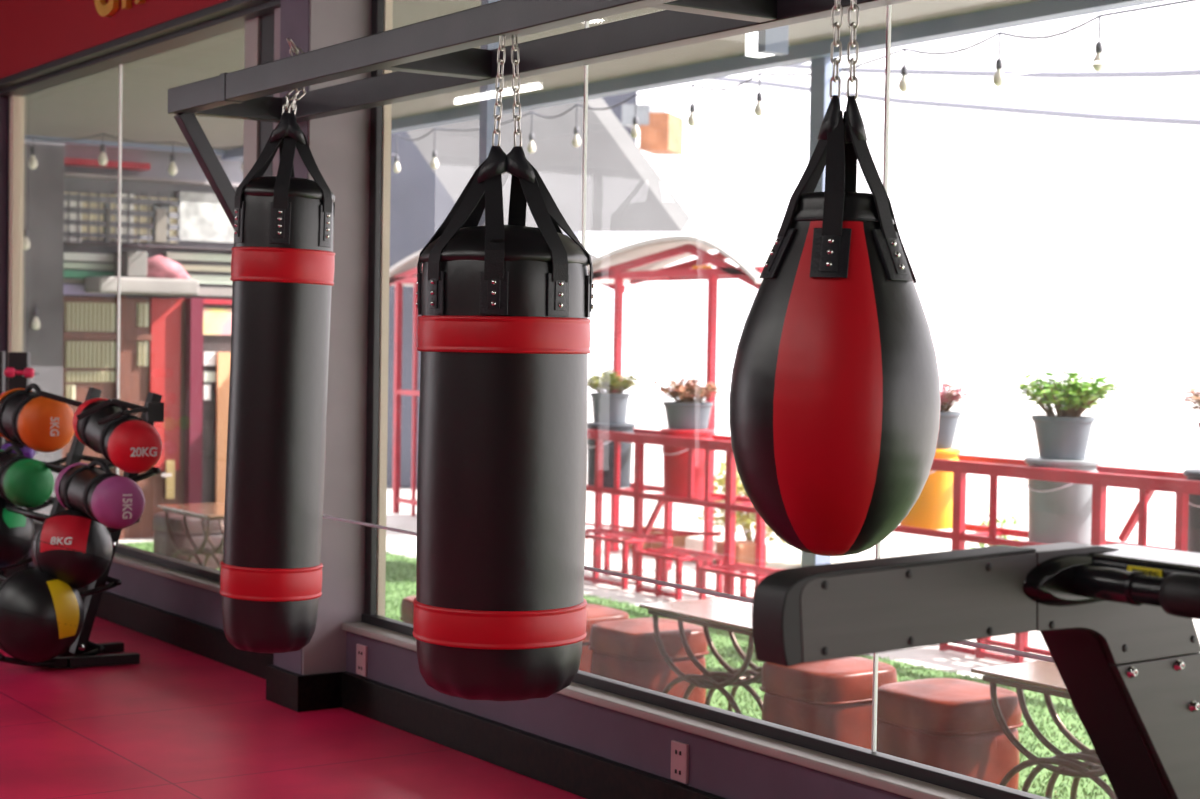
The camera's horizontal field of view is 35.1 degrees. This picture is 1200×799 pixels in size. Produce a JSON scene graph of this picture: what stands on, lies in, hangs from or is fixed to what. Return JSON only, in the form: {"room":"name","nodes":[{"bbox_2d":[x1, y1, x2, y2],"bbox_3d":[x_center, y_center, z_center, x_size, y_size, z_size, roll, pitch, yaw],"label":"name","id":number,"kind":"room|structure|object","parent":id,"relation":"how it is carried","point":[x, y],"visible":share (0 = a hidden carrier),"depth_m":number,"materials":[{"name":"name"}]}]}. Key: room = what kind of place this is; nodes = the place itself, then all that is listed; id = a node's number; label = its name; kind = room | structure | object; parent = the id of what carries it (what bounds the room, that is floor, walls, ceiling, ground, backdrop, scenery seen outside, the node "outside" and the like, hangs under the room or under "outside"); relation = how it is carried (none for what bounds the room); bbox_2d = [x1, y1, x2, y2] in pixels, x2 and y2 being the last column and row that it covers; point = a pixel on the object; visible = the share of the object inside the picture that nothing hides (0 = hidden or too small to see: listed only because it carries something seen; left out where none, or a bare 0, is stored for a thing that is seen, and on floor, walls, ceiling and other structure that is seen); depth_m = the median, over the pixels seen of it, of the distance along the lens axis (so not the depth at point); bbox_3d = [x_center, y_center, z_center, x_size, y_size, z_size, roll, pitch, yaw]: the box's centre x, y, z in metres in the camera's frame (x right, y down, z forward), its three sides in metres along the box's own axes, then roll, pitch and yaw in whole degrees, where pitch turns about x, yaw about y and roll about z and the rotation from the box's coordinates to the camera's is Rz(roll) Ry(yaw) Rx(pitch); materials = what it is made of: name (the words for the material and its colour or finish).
{"room":"exercise studio","nodes":[
{"label":"exercise studio","id":0,"kind":"room"},
{"bbox_2d":[0,617,585,798],"bbox_3d":[-2.769,1.189,2.216,7.920,0.100,19.700,0,2,-34],"label":"floor","id":1,"kind":"structure","parent":0,"point":[177,722],"depth_m":5.81,"materials":[{"name":"red rubber"}]},
{"bbox_2d":[0,351,39,575],"bbox_3d":[-2.802,0.360,8.694,0.464,1.161,0.493,0,2,-34],"label":"tower","id":2,"kind":"object","parent":1,"relation":"on","point":[17,360],"visible":0.29,"depth_m":8.73,"materials":[{"name":"black metal"}]},
{"bbox_2d":[1,443,34,458],"bbox_3d":[-2.613,0.234,8.530,0.144,0.072,0.070,1,2,0],"label":"dumbbell","id":3,"kind":"object","parent":2,"relation":"on","point":[27,452],"visible":0.43,"depth_m":8.50,"materials":[{"name":"purple"}]},
{"bbox_2d":[4,367,34,377],"bbox_3d":[-2.606,-0.121,8.530,0.131,0.048,0.046,1,2,0],"label":"dumbbell","id":4,"kind":"object","parent":2,"relation":"on","point":[9,371],"visible":1,"depth_m":8.52,"materials":[{"name":"red"}]},
{"bbox_2d":[0,387,163,667],"bbox_3d":[-2.084,0.477,7.350,0.655,1.023,1.455,0,2,-34],"label":"rack","id":5,"kind":"object","parent":1,"relation":"on","point":[84,652],"visible":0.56,"depth_m":7.22,"materials":[{"name":"black metal"}]},
{"bbox_2d":[0,499,34,567],"bbox_3d":[-2.440,0.537,7.700,0.290,0.294,0.294,0,2,-34],"label":"ball","id":6,"kind":"object","parent":5,"relation":"on","point":[17,531],"visible":0.73,"depth_m":7.62,"materials":[{"name":"rubber"}]},
{"bbox_2d":[0,445,53,507],"bbox_3d":[-2.344,0.299,7.598,0.193,0.237,0.536,0,2,-34],"label":"bag","id":7,"kind":"object","parent":5,"relation":"on","point":[26,482],"visible":1,"depth_m":7.39,"materials":[{"name":"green leather"}]},
{"bbox_2d":[0,383,73,452],"bbox_3d":[-2.256,0.069,7.573,0.223,0.268,0.515,0,2,-34],"label":"bag","id":8,"kind":"object","parent":5,"relation":"on","point":[31,420],"visible":0.98,"depth_m":7.40,"materials":[{"name":"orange leather"}]},
{"bbox_2d":[0,568,83,662],"bbox_3d":[-2.078,0.794,7.000,0.344,0.347,0.348,0,2,-34],"label":"ball","id":9,"kind":"object","parent":5,"relation":"on","point":[42,615],"visible":0.95,"depth_m":6.88,"materials":[{"name":"black rubber"}]},
{"bbox_2d":[31,509,112,588],"bbox_3d":[-1.959,0.555,7.050,0.292,0.295,0.296,0,2,-34],"label":"ball","id":10,"kind":"object","parent":5,"relation":"on","point":[75,549],"visible":0.93,"depth_m":6.94,"materials":[{"name":"black rubber"}]},
{"bbox_2d":[54,459,144,528],"bbox_3d":[-1.843,0.340,6.998,0.189,0.237,0.575,0,2,-34],"label":"bag","id":11,"kind":"object","parent":5,"relation":"on","point":[112,500],"visible":0.99,"depth_m":6.83,"materials":[{"name":"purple leather"}]},
{"bbox_2d":[73,398,162,472],"bbox_3d":[-1.774,0.129,6.987,0.193,0.263,0.554,0,2,-34],"label":"bag","id":12,"kind":"object","parent":5,"relation":"on","point":[130,443],"visible":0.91,"depth_m":6.82,"materials":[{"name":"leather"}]},
{"bbox_2d":[752,542,1199,798],"bbox_3d":[0.627,0.697,2.676,1.650,0.964,1.500,0,2,-34],"label":"exercise machine","id":13,"kind":"object","parent":1,"relation":"on","point":[1115,622],"visible":1,"depth_m":2.70,"materials":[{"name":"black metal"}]},
{"bbox_2d":[302,0,371,674],"bbox_3d":[-0.919,-0.562,6.473,0.275,3.200,0.225,0,2,-34],"label":"wall column","id":14,"kind":"structure","parent":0,"point":[339,145],"depth_m":6.39,"materials":[{"name":"paint"}]},
{"bbox_2d":[273,0,309,674],"bbox_3d":[-1.035,-0.622,6.397,0.004,3.080,0.220,0,2,-34],"label":"trim","id":15,"kind":"structure","parent":14,"relation":"attached to","point":[294,14],"depth_m":6.38,"materials":[{"name":"paint"}]},
{"bbox_2d":[266,665,345,711],"bbox_3d":[-1.001,0.977,6.481,0.185,0.120,0.255,0,2,-34],"label":"baseboard","id":16,"kind":"structure","parent":14,"relation":"attached to","point":[291,690],"depth_m":6.38,"materials":[{"name":"black stone"}]},
{"bbox_2d":[168,0,911,228],"bbox_3d":[2.263,-0.409,1.185,0.443,0.778,12.430,0,2,-34],"label":"rig","id":17,"kind":"object","parent":14,"relation":"attached to","point":[438,55],"visible":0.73,"depth_m":4.96,"materials":[{"name":"paint"}]},
{"bbox_2d":[219,113,334,652],"bbox_3d":[-0.930,-0.050,5.494,0.322,1.553,0.302,1,2,6],"label":"bag","id":18,"kind":"object","parent":17,"relation":"hanging from","point":[283,259],"visible":1,"depth_m":5.38,"materials":[{"name":"black leather"}]},
{"bbox_2d":[282,38,298,113],"bbox_3d":[-0.889,-0.924,5.476,0.053,0.231,0.024,-1,2,-44],"label":"chain","id":19,"kind":"object","parent":17,"relation":"hanging from","point":[287,104],"visible":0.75,"depth_m":5.47,"materials":[{"name":"silver metal"}]},
{"bbox_2d":[288,39,305,113],"bbox_3d":[-0.871,-0.923,5.476,0.058,0.229,0.022,0,2,-31],"label":"chain","id":20,"kind":"object","parent":17,"relation":"hanging from","point":[293,104],"visible":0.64,"depth_m":5.47,"materials":[{"name":"silver metal"}]},
{"bbox_2d":[492,35,505,145],"bbox_3d":[-0.237,-0.729,4.476,0.029,0.275,0.020,0,2,-15],"label":"chain","id":21,"kind":"object","parent":17,"relation":"hanging from","point":[501,47],"visible":1,"depth_m":4.47,"materials":[{"name":"silver metal"}]},
{"bbox_2d":[413,146,593,700],"bbox_3d":[-0.230,0.050,4.500,0.412,1.294,0.410,2,2,23],"label":"bag","id":22,"kind":"object","parent":17,"relation":"hanging from","point":[500,610],"visible":1,"depth_m":4.34,"materials":[{"name":"black leather"}]},
{"bbox_2d":[511,35,521,145],"bbox_3d":[-0.197,-0.729,4.476,0.029,0.275,0.020,1,2,-12],"label":"chain","id":23,"kind":"object","parent":17,"relation":"hanging from","point":[514,48],"visible":1,"depth_m":4.47,"materials":[{"name":"silver metal"}]},
{"bbox_2d":[829,0,842,98],"bbox_3d":[0.436,-0.689,3.499,0.019,0.275,0.018,0,2,-15],"label":"chain","id":24,"kind":"object","parent":17,"relation":"hanging from","point":[836,25],"visible":1,"depth_m":3.50,"materials":[{"name":"silver metal"}]},
{"bbox_2d":[729,95,940,555],"bbox_3d":[0.437,-0.136,3.516,0.391,0.851,0.387,2,2,41],"label":"bag","id":25,"kind":"object","parent":24,"relation":"hanging from","point":[835,399],"visible":1,"depth_m":3.39,"materials":[{"name":"red leather"}]},
{"bbox_2d":[847,0,858,98],"bbox_3d":[0.466,-0.688,3.499,0.020,0.275,0.018,0,2,-14],"label":"chain","id":26,"kind":"object","parent":17,"relation":"hanging from","point":[853,26],"visible":1,"depth_m":3.50,"materials":[{"name":"silver metal"}]},
{"bbox_2d":[323,515,1053,662],"bbox_3d":[1.172,0.508,3.126,0.030,0.022,7.800,0,2,-34],"label":"steel cable","id":27,"kind":"object","parent":14,"relation":"attached to","point":[967,643],"visible":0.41,"depth_m":4.53,"materials":[{"name":"silver metal"}]},
{"bbox_2d":[0,97,910,798],"bbox_3d":[0.571,-0.327,4.438,0.115,3.500,19.700,0,2,-34],"label":"wall","id":28,"kind":"structure","parent":0,"point":[721,769],"depth_m":5.29,"materials":[{"name":"paint"}]},
{"bbox_2d":[24,135,226,154],"bbox_3d":[-3.896,-1.873,13.441,2.685,0.100,0.100,0,2,-34],"label":"trim","id":29,"kind":"structure","parent":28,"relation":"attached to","point":[83,141],"depth_m":13.70,"materials":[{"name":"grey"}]},
{"bbox_2d":[35,530,219,592],"bbox_3d":[-2.017,0.696,8.159,0.075,0.023,3.710,0,2,-34],"label":"trim","id":30,"kind":"structure","parent":28,"relation":"attached to","point":[177,575],"depth_m":7.75,"materials":[{"name":"silver metal"}]},
{"bbox_2d":[0,0,271,89],"bbox_3d":[-2.288,-1.866,8.419,0.096,0.718,4.600,0,2,-34],"label":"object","id":31,"kind":"object","parent":28,"relation":"attached to","point":[38,38],"visible":1,"depth_m":8.39,"materials":[{"name":"red"}]},
{"bbox_2d":[4,565,273,678],"bbox_3d":[-3.031,0.849,9.599,0.035,0.120,7.200,0,2,-34],"label":"baseboard","id":32,"kind":"structure","parent":28,"relation":"attached to","point":[205,640],"depth_m":7.60,"materials":[{"name":"black wood"}]},
{"bbox_2d":[0,0,280,581],"bbox_3d":[-1.981,-0.415,8.138,0.120,2.230,3.710,0,2,-34],"label":"window","id":33,"kind":"structure","parent":28,"relation":"in","point":[235,21],"depth_m":8.41,"materials":[{"name":"black"}]},
{"bbox_2d":[24,133,395,154],"bbox_3d":[-2.892,-1.777,13.222,3.321,0.090,0.009,0,2,-34],"label":"wire","id":34,"kind":"object","parent":28,"relation":"attached to","point":[102,133],"visible":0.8,"depth_m":12.99,"materials":[{"name":"grey"}]},
{"bbox_2d":[28,139,37,168],"bbox_3d":[-3.769,-1.634,12.628,0.064,0.208,0.064,0,2,-34],"label":"bulb","id":35,"kind":"object","parent":34,"relation":"hanging from","point":[32,163],"visible":1,"depth_m":12.61,"materials":[{"name":"grey glass"}]},
{"bbox_2d":[98,135,107,165],"bbox_3d":[-3.374,-1.694,12.896,0.064,0.216,0.064,0,2,-34],"label":"bulb","id":36,"kind":"object","parent":34,"relation":"hanging from","point":[102,160],"visible":1,"depth_m":12.88,"materials":[{"name":"grey glass"}]},
{"bbox_2d":[273,7,280,175],"bbox_3d":[-1.036,-0.417,6.796,0.105,2.355,0.430,0,2,-34],"label":"trim","id":37,"kind":"structure","parent":28,"relation":"attached to","point":[277,10],"depth_m":6.90,"materials":[{"name":"paint"}]},
{"bbox_2d":[356,644,367,676],"bbox_3d":[-0.794,0.869,6.333,0.013,0.101,0.068,0,2,-34],"label":"wall outlet","id":38,"kind":"object","parent":28,"relation":"attached to","point":[361,650],"visible":1,"depth_m":6.32,"materials":[{"name":"pink"}]},
{"bbox_2d":[24,0,1038,149],"bbox_3d":[2.395,-1.487,4.243,2.685,0.030,22.400,0,2,-34],"label":"ceiling","id":39,"kind":"structure","parent":28,"relation":"attached to","point":[88,106],"depth_m":10.00,"materials":[{"name":"grey paint"}]},
{"bbox_2d":[745,25,788,57],"bbox_3d":[0.676,-1.510,7.788,0.120,0.195,0.157,0,2,-34],"label":"light","id":40,"kind":"object","parent":39,"relation":"hanging from","point":[773,41],"visible":0.64,"depth_m":7.74,"materials":[{"name":"white"}]},
{"bbox_2d":[341,672,725,798],"bbox_3d":[2.597,1.190,1.371,0.035,0.120,12.250,0,2,-34],"label":"baseboard","id":41,"kind":"structure","parent":28,"relation":"attached to","point":[587,775],"depth_m":5.52,"materials":[{"name":"black wood"}]},
{"bbox_2d":[342,622,982,798],"bbox_3d":[2.617,0.977,1.385,0.075,0.023,12.265,0,2,-34],"label":"trim","id":42,"kind":"structure","parent":28,"relation":"attached to","point":[884,780],"depth_m":4.66,"materials":[{"name":"silver metal"}]},
{"bbox_2d":[671,740,688,783],"bbox_3d":[0.204,0.930,4.873,0.013,0.101,0.068,0,2,-34],"label":"wall outlet","id":43,"kind":"object","parent":28,"relation":"attached to","point":[679,750],"visible":1,"depth_m":4.86,"materials":[{"name":"pink"}]},
{"bbox_2d":[222,0,1167,160],"bbox_3d":[3.527,-1.480,5.018,0.100,0.135,22.400,0,2,-34],"label":"trim","id":44,"kind":"structure","parent":28,"relation":"attached to","point":[1039,11],"depth_m":8.79,"materials":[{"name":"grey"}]},
{"bbox_2d":[362,0,1049,798],"bbox_3d":[2.690,-0.184,1.387,0.068,2.370,12.265,0,2,-34],"label":"window","id":45,"kind":"structure","parent":28,"relation":"in","point":[976,787],"depth_m":6.39,"materials":[{"name":"black"}]},
{"label":"outside","id":46,"kind":"structure","parent":0,"visible":0},
{"bbox_2d":[708,76,1199,125],"bbox_3d":[3.235,-3.597,21.819,0.061,1.749,9.611,0,2,-34],"label":"power cable","id":47,"kind":"object","parent":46,"point":[931,103],"visible":0.71,"depth_m":20.32,"materials":[{"name":"grey plastic"}]},
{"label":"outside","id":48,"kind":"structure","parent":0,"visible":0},
{"bbox_2d":[778,63,1199,77],"bbox_3d":[3.612,-3.761,21.266,0.061,1.126,8.248,0,2,-34],"label":"power cable","id":49,"kind":"object","parent":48,"point":[868,70],"visible":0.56,"depth_m":19.88,"materials":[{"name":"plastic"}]},
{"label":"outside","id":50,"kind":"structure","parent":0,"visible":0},
{"bbox_2d":[118,398,1199,679],"bbox_3d":[23.170,1.307,21.963,56.965,0.188,70.000,0,2,-34],"label":"ground","id":51,"kind":"structure","parent":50,"point":[1163,434],"depth_m":19.26,"materials":[{"name":"concrete"}]},
{"bbox_2d":[23,141,242,539],"bbox_3d":[-3.610,-0.700,13.867,3.100,3.863,0.600,0,2,-34],"label":"facade","id":52,"kind":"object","parent":51,"relation":"on","point":[177,238],"visible":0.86,"depth_m":14.01,"materials":[{"name":"grey paint"}]},
{"bbox_2d":[389,249,629,515],"bbox_3d":[-0.864,-0.138,15.392,0.650,2.309,2.996,0,2,-34],"label":"shelter","id":53,"kind":"object","parent":51,"relation":"on","point":[403,273],"visible":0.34,"depth_m":16.19,"materials":[{"name":"metal"}]},
{"bbox_2d":[387,92,682,486],"bbox_3d":[-0.361,-1.611,19.855,3.057,4.997,3.088,2,2,19],"label":"building","id":54,"kind":"structure","parent":51,"relation":"on","point":[420,203],"depth_m":19.07,"materials":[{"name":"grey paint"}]},
{"bbox_2d":[120,541,1112,798],"bbox_3d":[2.670,1.405,4.399,3.252,0.032,22.150,0,2,-34],"label":"turf","id":55,"kind":"structure","parent":51,"relation":"on","point":[400,569],"depth_m":8.25,"materials":[{"name":"green plant"}]},
{"bbox_2d":[152,512,223,569],"bbox_3d":[-2.645,0.902,12.290,0.433,0.363,0.432,0,2,-34],"label":"ottoman","id":56,"kind":"object","parent":55,"relation":"on","point":[162,544],"visible":0.62,"depth_m":12.10,"materials":[{"name":"brown leather"}]},
{"bbox_2d":[153,512,223,532],"bbox_3d":[-2.643,0.783,12.287,0.433,0.126,0.432,0,2,-34],"label":"cushion","id":57,"kind":"object","parent":56,"relation":"on","point":[176,522],"depth_m":12.09,"materials":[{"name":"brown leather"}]},
{"bbox_2d":[158,502,224,570],"bbox_3d":[-2.297,0.883,11.303,0.400,0.469,0.780,0,2,-34],"label":"patio table","id":58,"kind":"object","parent":55,"relation":"on","point":[209,512],"visible":0.59,"depth_m":11.28,"materials":[{"name":"brown wood"}]},
{"bbox_2d":[399,595,415,623],"bbox_3d":[-0.681,1.055,8.621,0.392,0.344,0.390,0,2,-34],"label":"ottoman","id":59,"kind":"object","parent":55,"relation":"on","point":[407,606],"visible":0.1,"depth_m":8.56,"materials":[{"name":"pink leather"}]},
{"bbox_2d":[478,0,499,225],"bbox_3d":[-0.397,-0.148,6.603,0.120,2.880,0.120,0,2,-34],"label":"post","id":60,"kind":"object","parent":55,"relation":"on","point":[487,92],"visible":0.02,"depth_m":6.56,"materials":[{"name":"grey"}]},
{"bbox_2d":[579,604,628,672],"bbox_3d":[-0.115,1.067,8.184,0.410,0.363,0.412,0,2,-34],"label":"ottoman","id":61,"kind":"object","parent":55,"relation":"on","point":[595,613],"visible":0.09,"depth_m":8.02,"materials":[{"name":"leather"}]},
{"bbox_2d":[584,604,628,639],"bbox_3d":[-0.113,0.949,8.181,0.410,0.126,0.412,0,2,-34],"label":"cushion","id":62,"kind":"object","parent":61,"relation":"on","point":[595,613],"depth_m":8.07,"materials":[{"name":"pink leather"}]},
{"bbox_2d":[588,617,708,703],"bbox_3d":[0.197,1.085,7.781,0.410,0.363,0.412,0,2,-34],"label":"ottoman","id":63,"kind":"object","parent":55,"relation":"on","point":[624,650],"visible":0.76,"depth_m":7.62,"materials":[{"name":"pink leather"}]},
{"bbox_2d":[590,617,707,657],"bbox_3d":[0.199,0.966,7.777,0.410,0.126,0.412,0,2,-34],"label":"cushion","id":64,"kind":"object","parent":63,"relation":"on","point":[635,637],"depth_m":7.64,"materials":[{"name":"pink leather"}]},
{"bbox_2d":[639,598,762,713],"bbox_3d":[0.531,1.051,7.292,0.420,0.469,0.740,0,2,-34],"label":"patio table","id":65,"kind":"object","parent":55,"relation":"on","point":[732,616],"visible":0.58,"depth_m":7.32,"materials":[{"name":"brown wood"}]},
{"bbox_2d":[801,57,840,566],"bbox_3d":[1.017,-0.159,8.787,0.200,2.815,0.200,0,2,-34],"label":"post","id":66,"kind":"object","parent":55,"relation":"on","point":[821,68],"visible":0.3,"depth_m":8.72,"materials":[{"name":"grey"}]},
{"bbox_2d":[391,0,1197,139],"bbox_3d":[0.271,-1.585,9.939,0.009,0.060,10.200,0,2,-34],"label":"wire","id":67,"kind":"object","parent":66,"relation":"attached to","point":[1182,1],"visible":0.93,"depth_m":8.54,"materials":[{"name":"grey"}]},
{"bbox_2d":[572,105,580,146],"bbox_3d":[-0.130,-1.516,10.526,0.050,0.237,0.050,0,2,-34],"label":"bulb","id":68,"kind":"object","parent":67,"relation":"hanging from","point":[576,141],"visible":1,"depth_m":10.51,"materials":[{"name":"grey glass"}]},
{"bbox_2d":[631,95,639,137],"bbox_3d":[0.189,-1.499,10.060,0.050,0.232,0.050,0,2,-34],"label":"bulb","id":69,"kind":"object","parent":67,"relation":"hanging from","point":[635,132],"visible":1,"depth_m":10.05,"materials":[{"name":"grey glass"}]},
{"bbox_2d":[688,85,696,126],"bbox_3d":[0.470,-1.492,9.649,0.050,0.212,0.050,0,2,-34],"label":"bulb","id":70,"kind":"object","parent":67,"relation":"hanging from","point":[692,119],"visible":1,"depth_m":9.64,"materials":[{"name":"grey glass"}]},
{"bbox_2d":[754,74,763,115],"bbox_3d":[0.773,-1.476,9.206,0.050,0.208,0.050,0,2,-34],"label":"bulb","id":71,"kind":"object","parent":67,"relation":"hanging from","point":[759,108],"visible":1,"depth_m":9.20,"materials":[{"name":"grey glass"}]},
{"bbox_2d":[898,50,909,91],"bbox_3d":[1.342,-1.450,8.374,0.050,0.190,0.050,0,2,-34],"label":"bulb","id":72,"kind":"object","parent":67,"relation":"hanging from","point":[904,84],"visible":1,"depth_m":8.36,"materials":[{"name":"grey glass"}]},
{"bbox_2d":[993,33,1004,86],"bbox_3d":[1.661,-1.414,7.907,0.050,0.224,0.050,0,2,-34],"label":"bulb","id":73,"kind":"object","parent":67,"relation":"hanging from","point":[998,78],"visible":1,"depth_m":7.90,"materials":[{"name":"grey glass"}]},
{"bbox_2d":[1092,16,1104,71],"bbox_3d":[1.962,-1.399,7.468,0.050,0.218,0.050,0,2,-34],"label":"bulb","id":74,"kind":"object","parent":67,"relation":"hanging from","point":[1098,63],"visible":1,"depth_m":7.46,"materials":[{"name":"grey glass"}]},
{"bbox_2d":[759,656,896,749],"bbox_3d":[0.826,1.118,6.879,0.412,0.373,0.412,0,2,-34],"label":"ottoman","id":75,"kind":"object","parent":55,"relation":"on","point":[832,699],"visible":0.7,"depth_m":6.70,"materials":[{"name":"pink leather"}]},
{"bbox_2d":[761,656,896,701],"bbox_3d":[0.828,0.996,6.875,0.412,0.128,0.412,0,2,-34],"label":"cushion","id":76,"kind":"object","parent":75,"relation":"on","point":[849,679],"depth_m":6.72,"materials":[{"name":"pink leather"}]},
{"bbox_2d":[876,678,1022,789],"bbox_3d":[1.165,1.138,6.384,0.412,0.373,0.411,0,2,-34],"label":"ottoman","id":77,"kind":"object","parent":55,"relation":"on","point":[949,724],"visible":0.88,"depth_m":6.22,"materials":[{"name":"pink leather"}]},
{"bbox_2d":[877,678,1021,732],"bbox_3d":[1.167,1.016,6.380,0.412,0.128,0.411,0,2,-34],"label":"cushion","id":78,"kind":"object","parent":77,"relation":"on","point":[931,705],"depth_m":6.24,"materials":[{"name":"pink leather"}]},
{"bbox_2d":[971,660,1116,798],"bbox_3d":[1.567,1.110,5.918,0.420,0.469,0.740,0,2,-34],"label":"patio table","id":79,"kind":"object","parent":55,"relation":"on","point":[1044,677],"visible":0.5,"depth_m":6.00,"materials":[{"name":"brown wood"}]},
{"bbox_2d":[584,527,669,589],"bbox_3d":[0.098,0.985,11.858,0.340,0.310,0.668,0,2,-34],"label":"bench","id":80,"kind":"object","parent":51,"relation":"on","point":[634,537],"visible":0.82,"depth_m":11.73,"materials":[{"name":"metal"}]},
{"bbox_2d":[651,531,698,556],"bbox_3d":[0.533,1.019,13.446,0.250,0.160,0.260,0,2,-34],"label":"stone block","id":81,"kind":"object","parent":51,"relation":"on","point":[678,541],"visible":0.18,"depth_m":13.32,"materials":[{"name":"orange brick"}]},
{"bbox_2d":[635,547,723,600],"bbox_3d":[0.470,1.033,11.315,0.340,0.260,0.440,0,2,-34],"label":"bench","id":82,"kind":"object","parent":51,"relation":"on","point":[698,556],"visible":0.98,"depth_m":11.22,"materials":[{"name":"metal"}]},
{"bbox_2d":[587,235,774,565],"bbox_3d":[0.637,-0.003,13.198,0.650,2.222,2.222,0,2,-34],"label":"shelter","id":83,"kind":"object","parent":51,"relation":"on","point":[646,260],"visible":0.7,"depth_m":12.92,"materials":[{"name":"metal"}]},
{"bbox_2d":[685,536,723,561],"bbox_3d":[0.753,1.032,13.124,0.250,0.160,0.240,0,2,-34],"label":"stone block","id":84,"kind":"object","parent":51,"relation":"on","point":[694,542],"visible":0.24,"depth_m":13.05,"materials":[{"name":"white stone"}]},
{"bbox_2d":[696,456,772,541],"bbox_3d":[1.101,0.723,13.634,0.781,0.769,0.831,0,2,-34],"label":"shrub","id":85,"kind":"object","parent":51,"relation":"on","point":[743,519],"visible":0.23,"depth_m":13.55,"materials":[{"name":"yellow plant"}]},
{"bbox_2d":[698,563,779,601],"bbox_3d":[0.854,1.071,10.754,0.340,0.230,0.550,0,2,-34],"label":"bench","id":86,"kind":"object","parent":51,"relation":"on","point":[743,569],"visible":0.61,"depth_m":10.77,"materials":[{"name":"metal"}]},
{"bbox_2d":[716,540,766,565],"bbox_3d":[0.953,1.044,12.831,0.250,0.160,0.260,0,2,-34],"label":"stone block","id":87,"kind":"object","parent":51,"relation":"on","point":[744,550],"visible":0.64,"depth_m":12.71,"materials":[{"name":"orange brick"}]},
{"bbox_2d":[585,428,1199,593],"bbox_3d":[1.603,0.748,10.522,0.462,0.915,6.300,0,2,-34],"label":"railing","id":88,"kind":"object","parent":51,"relation":"on","point":[1147,481],"visible":0.48,"depth_m":10.03,"materials":[{"name":"metal"}]},
{"bbox_2d":[587,422,635,487],"bbox_3d":[0.062,0.372,12.774,0.347,0.430,0.347,0,2,-34],"label":"paint bucket","id":89,"kind":"object","parent":88,"relation":"on","point":[625,447],"visible":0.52,"depth_m":12.65,"materials":[{"name":"grey plastic"}]},
{"bbox_2d":[587,367,639,423],"bbox_3d":[0.080,-0.034,12.774,0.447,0.381,0.410,0,2,-34],"label":"potted plant","id":90,"kind":"object","parent":89,"relation":"on","point":[610,407],"visible":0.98,"depth_m":12.67,"materials":[{"name":"green plant"}]},
{"bbox_2d":[660,428,714,497],"bbox_3d":[0.553,0.402,12.057,0.347,0.430,0.347,0,2,-34],"label":"paint bucket","id":91,"kind":"object","parent":88,"relation":"on","point":[675,459],"visible":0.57,"depth_m":11.93,"materials":[{"name":"red plastic"}]},
{"bbox_2d":[652,373,723,429],"bbox_3d":[0.569,0.009,12.039,0.469,0.355,0.490,0,2,-34],"label":"potted plant","id":92,"kind":"object","parent":91,"relation":"on","point":[686,412],"visible":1,"depth_m":11.95,"materials":[{"name":"red plant"}]},
{"bbox_2d":[900,447,960,529],"bbox_3d":[1.772,0.475,10.275,0.347,0.430,0.347,0,2,-34],"label":"paint bucket","id":93,"kind":"object","parent":88,"relation":"on","point":[932,509],"visible":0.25,"depth_m":10.14,"materials":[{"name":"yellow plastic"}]},
{"bbox_2d":[936,383,968,448],"bbox_3d":[1.809,0.075,10.219,0.340,0.374,0.372,0,2,-34],"label":"potted plant","id":94,"kind":"object","parent":93,"relation":"on","point":[949,420],"visible":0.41,"depth_m":10.13,"materials":[{"name":"pink plant"}]},
{"bbox_2d":[1024,456,1099,544],"bbox_3d":[2.305,0.508,9.495,0.370,0.430,0.370,0,2,-34],"label":"paint bucket","id":95,"kind":"object","parent":88,"relation":"on","point":[1058,512],"visible":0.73,"depth_m":9.36,"materials":[{"name":"grey plastic"}]},
{"bbox_2d":[1011,361,1118,458],"bbox_3d":[2.314,0.051,9.478,0.532,0.483,0.538,1,2,-4],"label":"potted plant","id":96,"kind":"object","parent":95,"relation":"on","point":[1066,434],"visible":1,"depth_m":9.39,"materials":[{"name":"green plant"}]},
{"bbox_2d":[1184,468,1199,552],"bbox_3d":[2.845,0.540,8.706,0.336,0.429,0.336,0,2,-34],"label":"paint bucket","id":97,"kind":"object","parent":88,"relation":"on","point":[1192,474],"visible":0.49,"depth_m":8.66,"materials":[{"name":"grey plastic"}]},
{"bbox_2d":[1180,384,1199,427],"bbox_3d":[2.853,0.110,8.669,0.412,0.432,0.402,1,2,-4],"label":"potted plant","id":98,"kind":"object","parent":97,"relation":"on","point":[1195,397],"visible":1,"depth_m":8.69,"materials":[{"name":"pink plant"}]},
{"bbox_2d":[939,632,1051,663],"bbox_3d":[1.965,1.134,9.271,0.340,0.230,0.540,0,2,-34],"label":"bench","id":99,"kind":"object","parent":51,"relation":"on","point":[1021,639],"visible":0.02,"depth_m":9.22,"materials":[{"name":"metal"}]},
{"bbox_2d":[972,507,1018,547],"bbox_3d":[2.675,0.939,12.883,0.330,0.430,0.359,0,2,-34],"label":"shrub","id":100,"kind":"object","parent":51,"relation":"on","point":[1004,521],"visible":0.27,"depth_m":12.88,"materials":[{"name":"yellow plant"}]},
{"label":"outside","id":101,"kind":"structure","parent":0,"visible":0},
{"bbox_2d":[406,98,690,231],"bbox_3d":[-0.523,-1.932,15.117,2.478,1.283,1.272,1,2,0],"label":"building roof","id":102,"kind":"structure","parent":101,"point":[625,192],"depth_m":14.97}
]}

